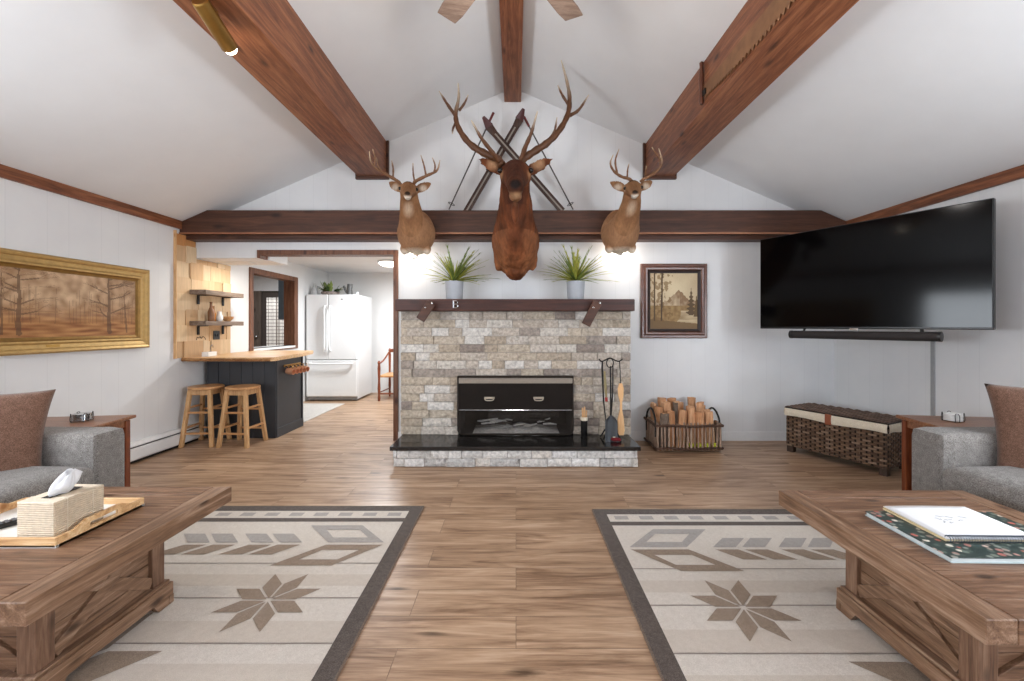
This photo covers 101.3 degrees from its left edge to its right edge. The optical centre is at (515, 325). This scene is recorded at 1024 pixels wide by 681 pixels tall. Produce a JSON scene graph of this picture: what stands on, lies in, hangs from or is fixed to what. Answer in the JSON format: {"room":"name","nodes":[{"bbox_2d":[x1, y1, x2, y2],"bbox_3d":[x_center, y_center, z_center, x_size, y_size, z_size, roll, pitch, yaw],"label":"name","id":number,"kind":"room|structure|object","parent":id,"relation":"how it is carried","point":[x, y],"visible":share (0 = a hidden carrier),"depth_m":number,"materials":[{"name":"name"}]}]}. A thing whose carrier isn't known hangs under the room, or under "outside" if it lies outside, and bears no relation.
{"room":"living room","nodes":[
{"label":"living room","id":0,"kind":"room"},
{"bbox_2d":[0,178,327,441],"bbox_3d":[-3.520,0.050,2.675,0.120,2.360,10.350,0,0,0],"label":"wall","id":1,"kind":"structure","parent":0,"point":[148,384],"depth_m":3.65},
{"bbox_2d":[0,248,149,355],"bbox_3d":[-3.432,-0.160,3.105,0.056,0.720,1.620,0,0,0],"label":"framed painting","id":2,"kind":"object","parent":1,"relation":"attached to","point":[49,303],"visible":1,"depth_m":3.21,"materials":[{"name":"wood"}]},
{"bbox_2d":[0,164,181,228],"bbox_3d":[-3.445,-1.038,1.008,0.030,0.085,7.016,0,0,0],"label":"trim","id":3,"kind":"structure","parent":1,"relation":"attached to","point":[6,172],"depth_m":3.32,"materials":[{"name":"brown wood"}]},
{"bbox_2d":[130,422,205,463],"bbox_3d":[-3.428,1.134,3.100,0.059,0.182,3.000,0,0,0],"label":"baseboard heater","id":4,"kind":"object","parent":1,"relation":"attached to","point":[147,447],"visible":0.14,"depth_m":4.01,"materials":[{"name":"white paint"}]},
{"bbox_2d":[130,422,204,447],"bbox_3d":[-3.432,1.062,3.100,0.051,0.037,3.000,0,0,0],"label":"hood","id":5,"kind":"object","parent":4,"relation":"attached to","point":[157,438],"depth_m":4.03,"materials":[{"name":"white paint"}]},
{"bbox_2d":[173,230,176,358],"bbox_3d":[-3.445,-0.320,4.244,0.030,1.300,0.006,0,0,0],"label":"trim","id":6,"kind":"structure","parent":1,"relation":"attached to","point":[174,231],"depth_m":4.24,"materials":[{"name":"brown wood"}]},
{"bbox_2d":[177,233,230,357],"bbox_3d":[-3.446,-0.304,4.654,0.027,1.274,0.812,0,0,0],"label":"wood panel","id":7,"kind":"object","parent":1,"relation":"attached to","point":[193,273],"depth_m":4.52,"materials":[{"name":"brown wood"}]},
{"bbox_2d":[213,331,219,339],"bbox_3d":[-3.426,0.105,4.810,0.013,0.100,0.100,0,0,0],"label":"wall switch","id":8,"kind":"object","parent":1,"relation":"attached to","point":[216,334],"visible":1,"depth_m":4.80,"materials":[{"name":"black plastic"}]},
{"bbox_2d":[190,290,243,305],"bbox_3d":[-3.346,-0.309,4.723,0.173,0.148,0.615,0,0,0],"label":"shelf","id":9,"kind":"object","parent":1,"relation":"attached to","point":[198,293],"visible":1,"depth_m":4.59,"materials":[{"name":"brown wood"}]},
{"bbox_2d":[190,321,243,334],"bbox_3d":[-3.346,0.021,4.723,0.173,0.148,0.615,0,0,0],"label":"shelf","id":10,"kind":"object","parent":1,"relation":"attached to","point":[198,324],"visible":1,"depth_m":4.56,"materials":[{"name":"brown wood"}]},
{"bbox_2d":[207,302,214,320],"bbox_3d":[-3.340,-0.159,4.600,0.064,0.210,0.064,0,0,0],"label":"bottle","id":11,"kind":"object","parent":10,"relation":"on","point":[210,314],"visible":0.91,"depth_m":4.58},
{"bbox_2d":[216,311,222,320],"bbox_3d":[-3.340,-0.108,4.730,0.072,0.110,0.072,0,0,0],"label":"jug","id":12,"kind":"object","parent":10,"relation":"on","point":[219,317],"visible":0.89,"depth_m":4.71,"materials":[{"name":"ceramic"}]},
{"bbox_2d":[249,267,297,350],"bbox_3d":[-3.525,-0.207,6.036,0.170,1.115,1.192,0,0,0],"label":"trim","id":13,"kind":"structure","parent":1,"relation":"attached to","point":[290,282],"depth_m":6.53,"materials":[{"name":"brown wood"}]},
{"bbox_2d":[254,345,294,350],"bbox_3d":[-3.595,0.315,6.018,0.330,0.030,1.027,0,0,0],"label":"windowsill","id":14,"kind":"structure","parent":1,"relation":"attached to","point":[272,346],"depth_m":6.08,"materials":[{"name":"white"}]},
{"bbox_2d":[278,280,283,319],"bbox_3d":[-3.825,-0.450,7.300,0.410,0.680,0.400,0,0,0],"label":"upper cabinet","id":15,"kind":"object","parent":1,"relation":"attached to","point":[280,283],"visible":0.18,"depth_m":7.10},
{"bbox_2d":[262,291,277,345],"bbox_3d":[-5.090,0.030,9.250,3.020,2.400,0.100,0,0,0],"label":"wall","id":16,"kind":"structure","parent":0,"point":[265,294],"depth_m":9.20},
{"bbox_2d":[254,291,261,346],"bbox_3d":[-5.925,0.230,9.110,0.750,2.000,0.120,0,0,0],"label":"door","id":17,"kind":"structure","parent":16,"relation":"in","point":[257,294],"depth_m":9.12,"materials":[{"name":"brown wood"}]},
{"bbox_2d":[254,275,277,290],"bbox_3d":[-5.040,-0.940,9.150,2.920,0.360,0.100,0,0,0],"label":"trim","id":18,"kind":"structure","parent":16,"relation":"attached to","point":[260,283],"depth_m":9.10,"materials":[{"name":"white paint"}]},
{"bbox_2d":[266,298,283,345],"bbox_3d":[-4.998,0.314,8.748,0.443,1.808,0.064,0,0,0],"label":"curtain","id":19,"kind":"object","parent":16,"relation":"attached to","point":[274,326],"visible":0.41,"depth_m":8.74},
{"bbox_2d":[328,273,392,392],"bbox_3d":[-1.230,0.075,7.800,4.460,2.310,0.100,0,0,0],"label":"wall","id":20,"kind":"structure","parent":0,"point":[378,286],"depth_m":7.75,"materials":[{"name":"white paint"}]},
{"bbox_2d":[0,0,1023,272],"bbox_3d":[-0.020,-1.830,2.565,7.120,1.700,10.370,0,0,0],"label":"ceiling","id":21,"kind":"structure","parent":0,"point":[132,102],"depth_m":3.06,"materials":[{"name":"white paint"}]},
{"bbox_2d":[173,0,388,179],"bbox_3d":[-1.538,-1.780,1.008,0.355,0.420,7.016,0,0,0],"label":"ceiling beam","id":22,"kind":"structure","parent":21,"relation":"attached to","point":[274,45],"depth_m":2.82,"materials":[{"name":"brown wood"}]},
{"bbox_2d":[191,0,236,54],"bbox_3d":[-1.530,-1.530,2.147,0.084,0.160,0.262,0,0,0],"label":"spotlight","id":23,"kind":"object","parent":22,"relation":"attached to","point":[205,9],"visible":1,"depth_m":2.12,"materials":[{"name":"gold metal"}]},
{"bbox_2d":[377,259,392,266],"bbox_3d":[-1.920,-0.937,6.350,0.340,0.084,0.340,0,0,0],"label":"ceiling light","id":24,"kind":"object","parent":21,"relation":"attached to","point":[385,262],"visible":0.73,"depth_m":6.23,"materials":[{"name":"silver metal"}]},
{"bbox_2d":[379,262,392,266],"bbox_3d":[-1.920,-0.927,6.350,0.300,0.065,0.300,0,0,0],"label":"diffuser","id":25,"kind":"object","parent":24,"relation":"attached to","point":[386,264],"depth_m":6.25,"materials":[{"name":"beige"}]},
{"bbox_2d":[499,0,522,101],"bbox_3d":[-0.035,-2.487,1.008,0.180,0.165,7.016,0,0,0],"label":"ceiling beam","id":26,"kind":"structure","parent":21,"relation":"attached to","point":[511,11],"depth_m":3.61,"materials":[{"name":"brown wood"}]},
{"bbox_2d":[438,0,582,22],"bbox_3d":[-0.035,-2.035,1.974,1.291,0.730,1.229,0,0,0],"label":"ceiling fan","id":27,"kind":"object","parent":26,"relation":"hanging from","point":[453,10],"visible":1,"depth_m":2.48,"materials":[{"name":"beige"}]},
{"bbox_2d":[643,0,858,179],"bbox_3d":[1.538,-1.768,1.008,0.355,0.395,7.016,0,0,0],"label":"ceiling beam","id":28,"kind":"structure","parent":21,"relation":"attached to","point":[688,126],"depth_m":2.81,"materials":[{"name":"brown wood"}]},
{"bbox_2d":[699,0,793,104],"bbox_3d":[1.364,-1.772,2.255,0.036,0.345,1.705,0,0,0],"label":"saw","id":29,"kind":"object","parent":28,"relation":"attached to","point":[772,13],"visible":1,"depth_m":2.52,"materials":[{"name":"metal"}]},
{"bbox_2d":[196,92,833,431],"bbox_3d":[-0.020,-0.665,4.576,6.880,3.790,0.120,0,0,0],"label":"wall","id":30,"kind":"structure","parent":0,"point":[745,371],"depth_m":4.52,"materials":[{"name":"paint"}]},
{"bbox_2d":[203,257,287,264],"bbox_3d":[-3.090,-0.853,4.818,0.740,0.255,0.364,0,0,0],"label":"trim","id":31,"kind":"structure","parent":30,"relation":"attached to","point":[271,260],"depth_m":4.79,"materials":[{"name":"white paint"}]},
{"bbox_2d":[257,250,397,440],"bbox_3d":[-2.020,0.207,4.571,1.510,2.045,0.150,0,0,0],"label":"trim","id":32,"kind":"structure","parent":30,"relation":"attached to","point":[262,254],"depth_m":4.50,"materials":[{"name":"brown wood"}]},
{"bbox_2d":[179,210,845,241],"bbox_3d":[-0.020,-1.045,4.411,6.876,0.290,0.210,0,0,0],"label":"cross beam","id":33,"kind":"structure","parent":30,"relation":"attached to","point":[209,225],"depth_m":4.31,"materials":[{"name":"brown wood"}]},
{"bbox_2d":[369,149,439,254],"bbox_3d":[-0.992,-1.139,3.997,0.634,0.854,0.621,0,0,0],"label":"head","id":34,"kind":"object","parent":33,"relation":"attached to","point":[415,230],"visible":1,"depth_m":3.96},
{"bbox_2d":[448,112,494,209],"bbox_3d":[-0.469,-1.738,4.426,0.487,1.050,0.075,0,0,-11],"label":"ski pole","id":35,"kind":"object","parent":33,"relation":"on","point":[493,113],"visible":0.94,"depth_m":4.41,"materials":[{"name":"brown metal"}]},
{"bbox_2d":[464,108,524,209],"bbox_3d":[-0.230,-1.712,4.375,0.644,1.068,0.108,0,0,0],"label":"ski","id":36,"kind":"object","parent":33,"relation":"on","point":[519,118],"visible":0.69,"depth_m":4.40,"materials":[{"name":"brown wood"}]},
{"bbox_2d":[439,60,588,280],"bbox_3d":[-0.075,-1.411,3.793,1.068,1.930,0.994,0,0,-37],"label":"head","id":37,"kind":"object","parent":33,"relation":"attached to","point":[515,236],"visible":1,"depth_m":3.72},
{"bbox_2d":[482,116,564,209],"bbox_3d":[0.080,-1.658,4.333,0.853,0.972,0.108,0,0,0],"label":"ski","id":38,"kind":"object","parent":33,"relation":"on","point":[489,127],"visible":0.66,"depth_m":4.36,"materials":[{"name":"brown wood"}]},
{"bbox_2d":[524,116,573,209],"bbox_3d":[0.339,-1.717,4.426,0.532,1.008,0.075,0,0,10],"label":"ski pole","id":39,"kind":"object","parent":33,"relation":"on","point":[525,119],"visible":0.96,"depth_m":4.41,"materials":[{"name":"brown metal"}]},
{"bbox_2d":[601,147,662,253],"bbox_3d":[1.087,-1.161,3.995,0.484,0.878,0.627,0,0,2],"label":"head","id":40,"kind":"object","parent":33,"relation":"attached to","point":[620,230],"visible":1,"depth_m":3.97},
{"bbox_2d":[640,264,706,337],"bbox_3d":[1.690,-0.267,4.491,0.706,0.797,0.050,0,0,0],"label":"framed painting","id":41,"kind":"object","parent":30,"relation":"attached to","point":[673,297],"visible":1,"depth_m":4.50,"materials":[{"name":"wood"}]},
{"bbox_2d":[630,432,785,440],"bbox_3d":[2.270,1.183,4.505,2.300,0.095,0.022,0,0,0],"label":"baseboard","id":42,"kind":"structure","parent":30,"relation":"attached to","point":[636,436],"depth_m":4.50,"materials":[{"name":"white paint"}]},
{"bbox_2d":[130,393,901,680],"bbox_3d":[-1.490,1.270,3.825,10.220,0.080,13.050,0,0,0],"label":"floor","id":43,"kind":"structure","parent":0,"point":[502,573],"depth_m":2.75,"materials":[{"name":"brown wood"}]},
{"bbox_2d":[0,427,124,502],"bbox_3d":[-2.683,0.805,1.405,0.965,0.850,2.050,0,0,0],"label":"sofa","id":44,"kind":"object","parent":43,"relation":"on","point":[99,452],"visible":0.41,"depth_m":2.23,"materials":[{"name":"grey fabric"}]},
{"bbox_2d":[0,389,55,470],"bbox_3d":[-2.680,0.570,2.080,0.533,0.517,0.212,0,0,-42],"label":"throw pillow","id":45,"kind":"object","parent":44,"relation":"on","point":[23,416],"visible":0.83,"depth_m":2.15,"materials":[{"name":"brown fabric"}]},
{"bbox_2d":[0,466,93,502],"bbox_3d":[-2.572,0.810,1.815,0.745,0.194,0.820,0,0,0],"label":"seat cushion","id":46,"kind":"object","parent":44,"relation":"on","point":[15,484],"depth_m":1.99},
{"bbox_2d":[45,415,135,486],"bbox_3d":[-2.968,0.930,2.740,0.600,0.600,0.420,0,0,-8],"label":"end table","id":47,"kind":"object","parent":43,"relation":"on","point":[119,421],"visible":0.28,"depth_m":2.86,"materials":[{"name":"brown wood"}]},
{"bbox_2d":[69,411,93,422],"bbox_3d":[-2.874,0.602,2.781,0.097,0.061,0.097,0,0,-21],"label":"holder","id":48,"kind":"object","parent":47,"relation":"on","point":[82,416],"visible":1,"depth_m":2.75,"materials":[{"name":"silver metal"}]},
{"bbox_2d":[178,384,231,447],"bbox_3d":[-3.245,0.927,4.400,0.331,0.605,0.331,0,0,-4],"label":"wooden stool","id":49,"kind":"object","parent":43,"relation":"on","point":[202,390],"visible":0.91,"depth_m":4.29,"materials":[{"name":"brown wood"}]},
{"bbox_2d":[216,384,267,448],"bbox_3d":[-2.850,0.927,4.385,0.331,0.605,0.331,0,0,3],"label":"wooden stool","id":50,"kind":"object","parent":43,"relation":"on","point":[242,390],"visible":1,"depth_m":4.28,"materials":[{"name":"brown wood"}]},
{"bbox_2d":[65,506,423,680],"bbox_3d":[-1.422,1.223,1.700,1.600,0.012,2.300,0,0,0],"label":"area rug","id":51,"kind":"object","parent":43,"relation":"on","point":[262,593],"visible":0.85,"depth_m":1.90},
{"bbox_2d":[0,487,231,680],"bbox_3d":[-1.760,0.992,1.587,0.800,0.448,0.845,0,0,0],"label":"coffee table","id":52,"kind":"object","parent":51,"relation":"on","point":[60,606],"visible":0.87,"depth_m":1.47,"materials":[{"name":"brown wood"}]},
{"bbox_2d":[0,497,144,547],"bbox_3d":[-1.846,0.741,1.626,0.508,0.054,0.348,0,0,0],"label":"serving tray","id":53,"kind":"object","parent":52,"relation":"on","point":[114,507],"visible":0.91,"depth_m":1.58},
{"bbox_2d":[0,518,16,528],"bbox_3d":[-1.930,0.750,1.600,0.042,0.020,0.170,0,0,28],"label":"remote control","id":54,"kind":"object","parent":53,"relation":"in","point":[13,521],"visible":0.5,"depth_m":1.59,"materials":[{"name":"black plastic"}]},
{"bbox_2d":[17,468,103,536],"bbox_3d":[-1.699,0.651,1.575,0.148,0.217,0.173,0,0,3],"label":"tissue box","id":55,"kind":"object","parent":53,"relation":"on","point":[55,512],"visible":0.94,"depth_m":1.53,"materials":[{"name":"beige wicker"}]},
{"bbox_2d":[207,356,302,437],"bbox_3d":[-2.985,0.799,4.895,0.810,0.862,0.580,0,0,0],"label":"base cabinet","id":56,"kind":"object","parent":43,"relation":"on","point":[282,393],"depth_m":4.60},
{"bbox_2d":[181,350,312,361],"bbox_3d":[-2.986,0.346,4.962,0.941,0.042,1.277,0,0,0],"label":"countertop","id":57,"kind":"structure","parent":56,"relation":"on","point":[259,355],"depth_m":4.63,"materials":[{"name":"brown wood"}]},
{"bbox_2d":[202,344,216,356],"bbox_3d":[-3.300,0.263,4.520,0.070,0.124,0.140,0,0,-4],"label":"box","id":58,"kind":"object","parent":57,"relation":"on","point":[210,353],"visible":0.99,"depth_m":4.49,"materials":[{"name":"white ceramic"}]},
{"bbox_2d":[285,365,295,374],"bbox_3d":[-2.559,0.499,4.762,0.098,0.107,0.067,0,0,11],"label":"copper mug","id":59,"kind":"object","parent":56,"relation":"attached to","point":[288,370],"visible":1,"depth_m":4.74,"materials":[{"name":"gold metal"}]},
{"bbox_2d":[303,403,344,421],"bbox_3d":[-3.050,1.225,5.985,0.700,0.008,1.270,0,0,0],"label":"kitchen mat","id":60,"kind":"object","parent":43,"relation":"on","point":[310,410],"visible":0.43,"depth_m":6.22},
{"bbox_2d":[306,295,371,399],"bbox_3d":[-3.015,0.357,7.188,0.830,1.745,0.789,0,0,0],"label":"refrigerator","id":61,"kind":"object","parent":43,"relation":"on","point":[338,327],"visible":1,"depth_m":6.86,"materials":[{"name":"white metal"}]},
{"bbox_2d":[311,283,317,294],"bbox_3d":[-3.370,-0.618,7.023,0.124,0.205,0.121,0,0,0],"label":"tree","id":62,"kind":"object","parent":61,"relation":"on","point":[314,291],"visible":0.83,"depth_m":6.99,"materials":[{"name":"silver metal"}]},
{"bbox_2d":[317,281,342,294],"bbox_3d":[-3.138,-0.641,7.092,0.530,0.252,0.269,0,0,0],"label":"basket planter","id":63,"kind":"object","parent":61,"relation":"on","point":[327,290],"visible":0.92,"depth_m":7.02,"materials":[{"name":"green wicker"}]},
{"bbox_2d":[343,284,352,294],"bbox_3d":[-2.823,-0.611,7.056,0.168,0.192,0.095,0,0,-18],"label":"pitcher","id":64,"kind":"object","parent":61,"relation":"on","point":[348,291],"visible":0.98,"depth_m":7.03,"materials":[{"name":"grey metal"}]},
{"bbox_2d":[377,348,392,400],"bbox_3d":[-1.982,0.810,7.126,0.580,0.840,0.536,0,0,0],"label":"wooden armchair","id":65,"kind":"object","parent":43,"relation":"on","point":[389,374],"visible":0.47,"depth_m":7.01,"materials":[{"name":"brown wood"}]},
{"bbox_2d":[390,312,640,466],"bbox_3d":[-0.003,0.545,4.074,2.211,1.370,0.883,0,0,0],"label":"fireplace","id":66,"kind":"object","parent":43,"relation":"on","point":[441,348],"visible":0.89,"depth_m":4.04,"materials":[{"name":"stone"}]},
{"bbox_2d":[395,299,634,326],"bbox_3d":[-0.009,-0.122,4.162,2.233,0.259,0.702,0,0,0],"label":"mantel shelf","id":67,"kind":"object","parent":66,"relation":"on","point":[424,307],"visible":0.98,"depth_m":3.91,"materials":[{"name":"brown wood"}]},
{"bbox_2d":[411,243,500,298],"bbox_3d":[-0.616,-0.544,4.252,0.784,0.587,0.560,0,0,22],"label":"potted fern","id":68,"kind":"object","parent":67,"relation":"on","point":[454,285],"visible":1,"depth_m":4.21,"materials":[{"name":"green plant"}]},
{"bbox_2d":[445,281,463,298],"bbox_3d":[-0.625,-0.351,4.260,0.190,0.200,0.190,0,0,0],"label":"pot","id":69,"kind":"object","parent":68,"relation":"attached to","point":[454,289],"depth_m":4.18,"materials":[{"name":"ceramic"}]},
{"bbox_2d":[540,244,619,298],"bbox_3d":[0.640,-0.548,4.206,0.881,0.594,0.517,0,0,0],"label":"potted fern","id":70,"kind":"object","parent":67,"relation":"on","point":[575,286],"visible":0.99,"depth_m":4.20,"materials":[{"name":"green plant"}]},
{"bbox_2d":[566,281,584,298],"bbox_3d":[0.605,-0.351,4.260,0.190,0.200,0.190,0,0,0],"label":"pot","id":71,"kind":"object","parent":70,"relation":"attached to","point":[575,289],"depth_m":4.18,"materials":[{"name":"ceramic"}]},
{"bbox_2d":[457,375,573,434],"bbox_3d":[-0.005,0.757,4.002,1.113,0.567,0.062,0,0,0],"label":"fireplace insert","id":72,"kind":"object","parent":66,"relation":"on","point":[475,393],"visible":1,"depth_m":4.00,"materials":[{"name":"brown metal"}]},
{"bbox_2d":[459,411,571,433],"bbox_3d":[-0.005,0.917,4.006,1.089,0.232,0.002,0,0,0],"label":"curtain","id":73,"kind":"object","parent":72,"relation":"hanging from","point":[461,412],"depth_m":4.01,"materials":[{"name":"grey metal"}]},
{"bbox_2d":[580,406,587,436],"bbox_3d":[0.643,0.906,3.968,0.068,0.279,0.069,0,0,0],"label":"holder","id":74,"kind":"object","parent":66,"relation":"on","point":[583,418],"visible":1,"depth_m":3.94,"materials":[{"name":"black metal"}]},
{"bbox_2d":[599,357,622,439],"bbox_3d":[0.877,0.666,3.888,0.226,0.752,0.140,0,0,0],"label":"stand","id":75,"kind":"object","parent":66,"relation":"on","point":[607,359],"visible":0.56,"depth_m":3.88,"materials":[{"name":"black metal"}]},
{"bbox_2d":[601,362,607,420],"bbox_3d":[0.818,0.673,3.877,0.059,0.690,0.040,0,0,0],"label":"fireplace poker","id":76,"kind":"object","parent":75,"relation":"hanging from","point":[604,383],"visible":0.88,"depth_m":3.88,"materials":[{"name":"black metal"}]},
{"bbox_2d":[605,364,617,441],"bbox_3d":[0.861,0.708,3.812,0.115,0.713,0.076,0,0,0],"label":"shovel","id":77,"kind":"object","parent":75,"relation":"hanging from","point":[611,424],"visible":0.95,"depth_m":3.80,"materials":[{"name":"black metal"}]},
{"bbox_2d":[617,362,624,434],"bbox_3d":[0.966,0.666,3.874,0.068,0.676,0.032,0,0,0],"label":"broom","id":78,"kind":"object","parent":75,"relation":"hanging from","point":[620,419],"visible":0.94,"depth_m":3.86,"materials":[{"name":"beige wood"}]},
{"bbox_2d":[643,407,723,450],"bbox_3d":[1.690,1.022,4.278,0.667,0.393,0.417,0,0,0],"label":"basket","id":79,"kind":"object","parent":43,"relation":"on","point":[652,426],"visible":0.76,"depth_m":4.09,"materials":[{"name":"brown wood"}]},
{"bbox_2d":[650,402,656,419],"bbox_3d":[1.442,0.998,4.389,0.104,0.397,0.067,0,0,-35],"label":"log","id":80,"kind":"object","parent":79,"relation":"in","point":[652,404],"visible":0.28,"depth_m":4.36,"materials":[{"name":"brown wood"}]},
{"bbox_2d":[653,406,662,424],"bbox_3d":[1.436,1.005,4.263,0.074,0.382,0.103,0,0,-44],"label":"log","id":81,"kind":"object","parent":79,"relation":"in","point":[657,409],"visible":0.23,"depth_m":4.23,"materials":[{"name":"brown wood"}]},
{"bbox_2d":[657,397,665,406],"bbox_3d":[1.537,0.971,4.378,0.107,0.450,0.073,0,0,0],"label":"log","id":82,"kind":"object","parent":79,"relation":"in","point":[659,399],"visible":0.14,"depth_m":4.37,"materials":[{"name":"brown wood"}]},
{"bbox_2d":[659,413,668,447],"bbox_3d":[1.457,1.026,4.144,0.100,0.340,0.071,0,0,32],"label":"log","id":83,"kind":"object","parent":79,"relation":"on","point":[664,417],"visible":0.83,"depth_m":4.12,"materials":[{"name":"grey wood"}]},
{"bbox_2d":[661,401,670,412],"bbox_3d":[1.535,0.985,4.295,0.105,0.422,0.077,0,0,-17],"label":"log","id":84,"kind":"object","parent":79,"relation":"in","point":[666,405],"visible":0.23,"depth_m":4.27,"materials":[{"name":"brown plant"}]},
{"bbox_2d":[667,410,674,446],"bbox_3d":[1.536,1.021,4.180,0.071,0.350,0.108,0,0,42],"label":"log","id":85,"kind":"object","parent":79,"relation":"on","point":[671,413],"visible":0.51,"depth_m":4.15,"materials":[{"name":"brown wood"}]},
{"bbox_2d":[667,397,675,410],"bbox_3d":[1.627,0.970,4.371,0.107,0.452,0.084,0,0,-39],"label":"log","id":86,"kind":"object","parent":79,"relation":"in","point":[670,399],"visible":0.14,"depth_m":4.33,"materials":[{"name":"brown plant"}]},
{"bbox_2d":[672,401,679,443],"bbox_3d":[1.628,0.980,4.279,0.067,0.432,0.102,0,0,34],"label":"log","id":87,"kind":"object","parent":79,"relation":"in","point":[676,404],"visible":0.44,"depth_m":4.24,"materials":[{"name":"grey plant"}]},
{"bbox_2d":[678,410,686,446],"bbox_3d":[1.656,1.014,4.174,0.063,0.364,0.083,0,0,-37],"label":"log","id":88,"kind":"object","parent":79,"relation":"in","point":[682,413],"visible":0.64,"depth_m":4.15,"materials":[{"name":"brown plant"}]},
{"bbox_2d":[685,405,688,443],"bbox_3d":[1.757,1.004,4.271,0.069,0.383,0.097,0,0,-23],"label":"log","id":89,"kind":"object","parent":79,"relation":"in","point":[687,406],"visible":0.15,"depth_m":4.25,"materials":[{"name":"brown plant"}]},
{"bbox_2d":[688,406,694,443],"bbox_3d":[1.743,0.999,4.172,0.074,0.394,0.082,0,0,0],"label":"log","id":90,"kind":"object","parent":79,"relation":"in","point":[691,409],"visible":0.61,"depth_m":4.14,"materials":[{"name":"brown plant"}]},
{"bbox_2d":[687,397,695,410],"bbox_3d":[1.843,0.968,4.397,0.100,0.455,0.077,0,0,41],"label":"log","id":91,"kind":"object","parent":79,"relation":"in","point":[691,400],"visible":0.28,"depth_m":4.37,"materials":[{"name":"brown wood"}]},
{"bbox_2d":[695,411,704,447],"bbox_3d":[1.816,1.022,4.148,0.104,0.347,0.074,0,0,0],"label":"log","id":92,"kind":"object","parent":79,"relation":"in","point":[699,416],"visible":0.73,"depth_m":4.12,"materials":[{"name":"brown wood"}]},
{"bbox_2d":[696,402,703,411],"bbox_3d":[1.865,0.981,4.265,0.080,0.430,0.095,0,0,33],"label":"log","id":93,"kind":"object","parent":79,"relation":"in","point":[699,405],"visible":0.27,"depth_m":4.23,"materials":[{"name":"brown wood"}]},
{"bbox_2d":[705,411,714,446],"bbox_3d":[1.935,1.022,4.171,0.085,0.347,0.072,0,0,42],"label":"log","id":94,"kind":"object","parent":79,"relation":"in","point":[709,415],"visible":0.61,"depth_m":4.16,"materials":[{"name":"brown wood"}]},
{"bbox_2d":[592,509,930,680],"bbox_3d":[1.305,1.223,1.650,1.600,0.012,2.300,0,0,0],"label":"area rug","id":95,"kind":"object","parent":43,"relation":"on","point":[712,594],"visible":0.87,"depth_m":1.89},
{"bbox_2d":[779,490,1023,680],"bbox_3d":[1.658,0.992,1.532,0.860,0.448,0.867,0,0,0],"label":"coffee table","id":96,"kind":"object","parent":95,"relation":"on","point":[951,621],"visible":0.88,"depth_m":1.43,"materials":[{"name":"brown wood"}]},
{"bbox_2d":[865,511,1023,563],"bbox_3d":[1.663,0.759,1.528,0.500,0.018,0.345,0,0,1],"label":"book","id":97,"kind":"object","parent":96,"relation":"on","point":[993,553],"visible":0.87,"depth_m":1.44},
{"bbox_2d":[883,506,1023,542],"bbox_3d":[1.657,0.739,1.581,0.320,0.024,0.273,0,0,1],"label":"spiral notebook","id":98,"kind":"object","parent":97,"relation":"on","point":[947,523],"visible":1,"depth_m":1.55,"materials":[{"name":"white paper"}]},
{"bbox_2d":[784,403,902,476],"bbox_3d":[3.021,1.005,3.838,0.440,0.450,0.887,0,0,-27],"label":"wicker trunk","id":99,"kind":"object","parent":43,"relation":"on","point":[874,439],"visible":0.89,"depth_m":3.69,"materials":[{"name":"wicker"}]},
{"bbox_2d":[896,415,994,489],"bbox_3d":[2.968,0.930,2.740,0.600,0.600,0.420,0,0,8],"label":"end table","id":100,"kind":"object","parent":43,"relation":"on","point":[909,422],"visible":0.36,"depth_m":2.90,"materials":[{"name":"brown wood"}]},
{"bbox_2d":[941,411,964,422],"bbox_3d":[2.894,0.602,2.781,0.097,0.061,0.097,0,0,-21],"label":"holder","id":101,"kind":"object","parent":100,"relation":"on","point":[948,416],"visible":1,"depth_m":2.76,"materials":[{"name":"white ceramic"}]},
{"bbox_2d":[912,427,1023,512],"bbox_3d":[2.708,0.805,1.405,0.965,0.850,2.050,0,0,0],"label":"sofa","id":102,"kind":"object","parent":43,"relation":"on","point":[943,458],"visible":0.58,"depth_m":2.23,"materials":[{"name":"grey fabric"}]},
{"bbox_2d":[943,466,1023,512],"bbox_3d":[2.598,0.810,1.815,0.745,0.194,0.820,0,0,0],"label":"seat cushion","id":103,"kind":"object","parent":102,"relation":"on","point":[1003,485],"depth_m":2.02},
{"bbox_2d":[984,383,1023,467],"bbox_3d":[2.720,0.540,2.080,0.529,0.519,0.209,0,0,44],"label":"throw pillow","id":104,"kind":"object","parent":102,"relation":"on","point":[1007,402],"visible":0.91,"depth_m":2.18,"materials":[{"name":"brown fabric"}]},
{"bbox_2d":[581,421,586,436],"bbox_3d":[0.643,0.968,3.968,0.064,0.155,0.064,0,0,0],"label":"canister","id":105,"kind":"object","parent":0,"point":[583,423],"depth_m":3.94,"materials":[{"name":"black metal"}]},
{"bbox_2d":[834,178,1023,417],"bbox_3d":[3.480,0.050,1.068,0.120,2.360,7.136,0,0,0],"label":"wall","id":106,"kind":"structure","parent":0,"point":[890,377],"depth_m":3.23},
{"bbox_2d":[760,198,995,330],"bbox_3d":[3.088,-0.399,3.593,0.827,0.872,1.526,0,0,-29],"label":"television","id":107,"kind":"object","parent":106,"relation":"attached to","point":[932,269],"visible":1,"depth_m":3.19,"materials":[{"name":"black plastic"}]},
{"bbox_2d":[788,329,943,341],"bbox_3d":[2.738,0.053,3.379,0.069,0.118,1.002,0,0,-29],"label":"soundbar","id":108,"kind":"object","parent":107,"relation":"hanging from","point":[851,335],"visible":1,"depth_m":3.28,"materials":[{"name":"black plastic"}]},
{"bbox_2d":[930,341,934,415],"bbox_3d":[3.413,0.630,3.438,0.014,1.100,0.030,0,0,0],"label":"trim","id":109,"kind":"structure","parent":106,"relation":"attached to","point":[932,344],"depth_m":3.43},
{"bbox_2d":[846,165,1023,223],"bbox_3d":[3.405,-1.038,1.008,0.030,0.085,7.016,0,0,0],"label":"trim","id":110,"kind":"structure","parent":106,"relation":"attached to","point":[1016,173],"depth_m":3.28,"materials":[{"name":"brown wood"}]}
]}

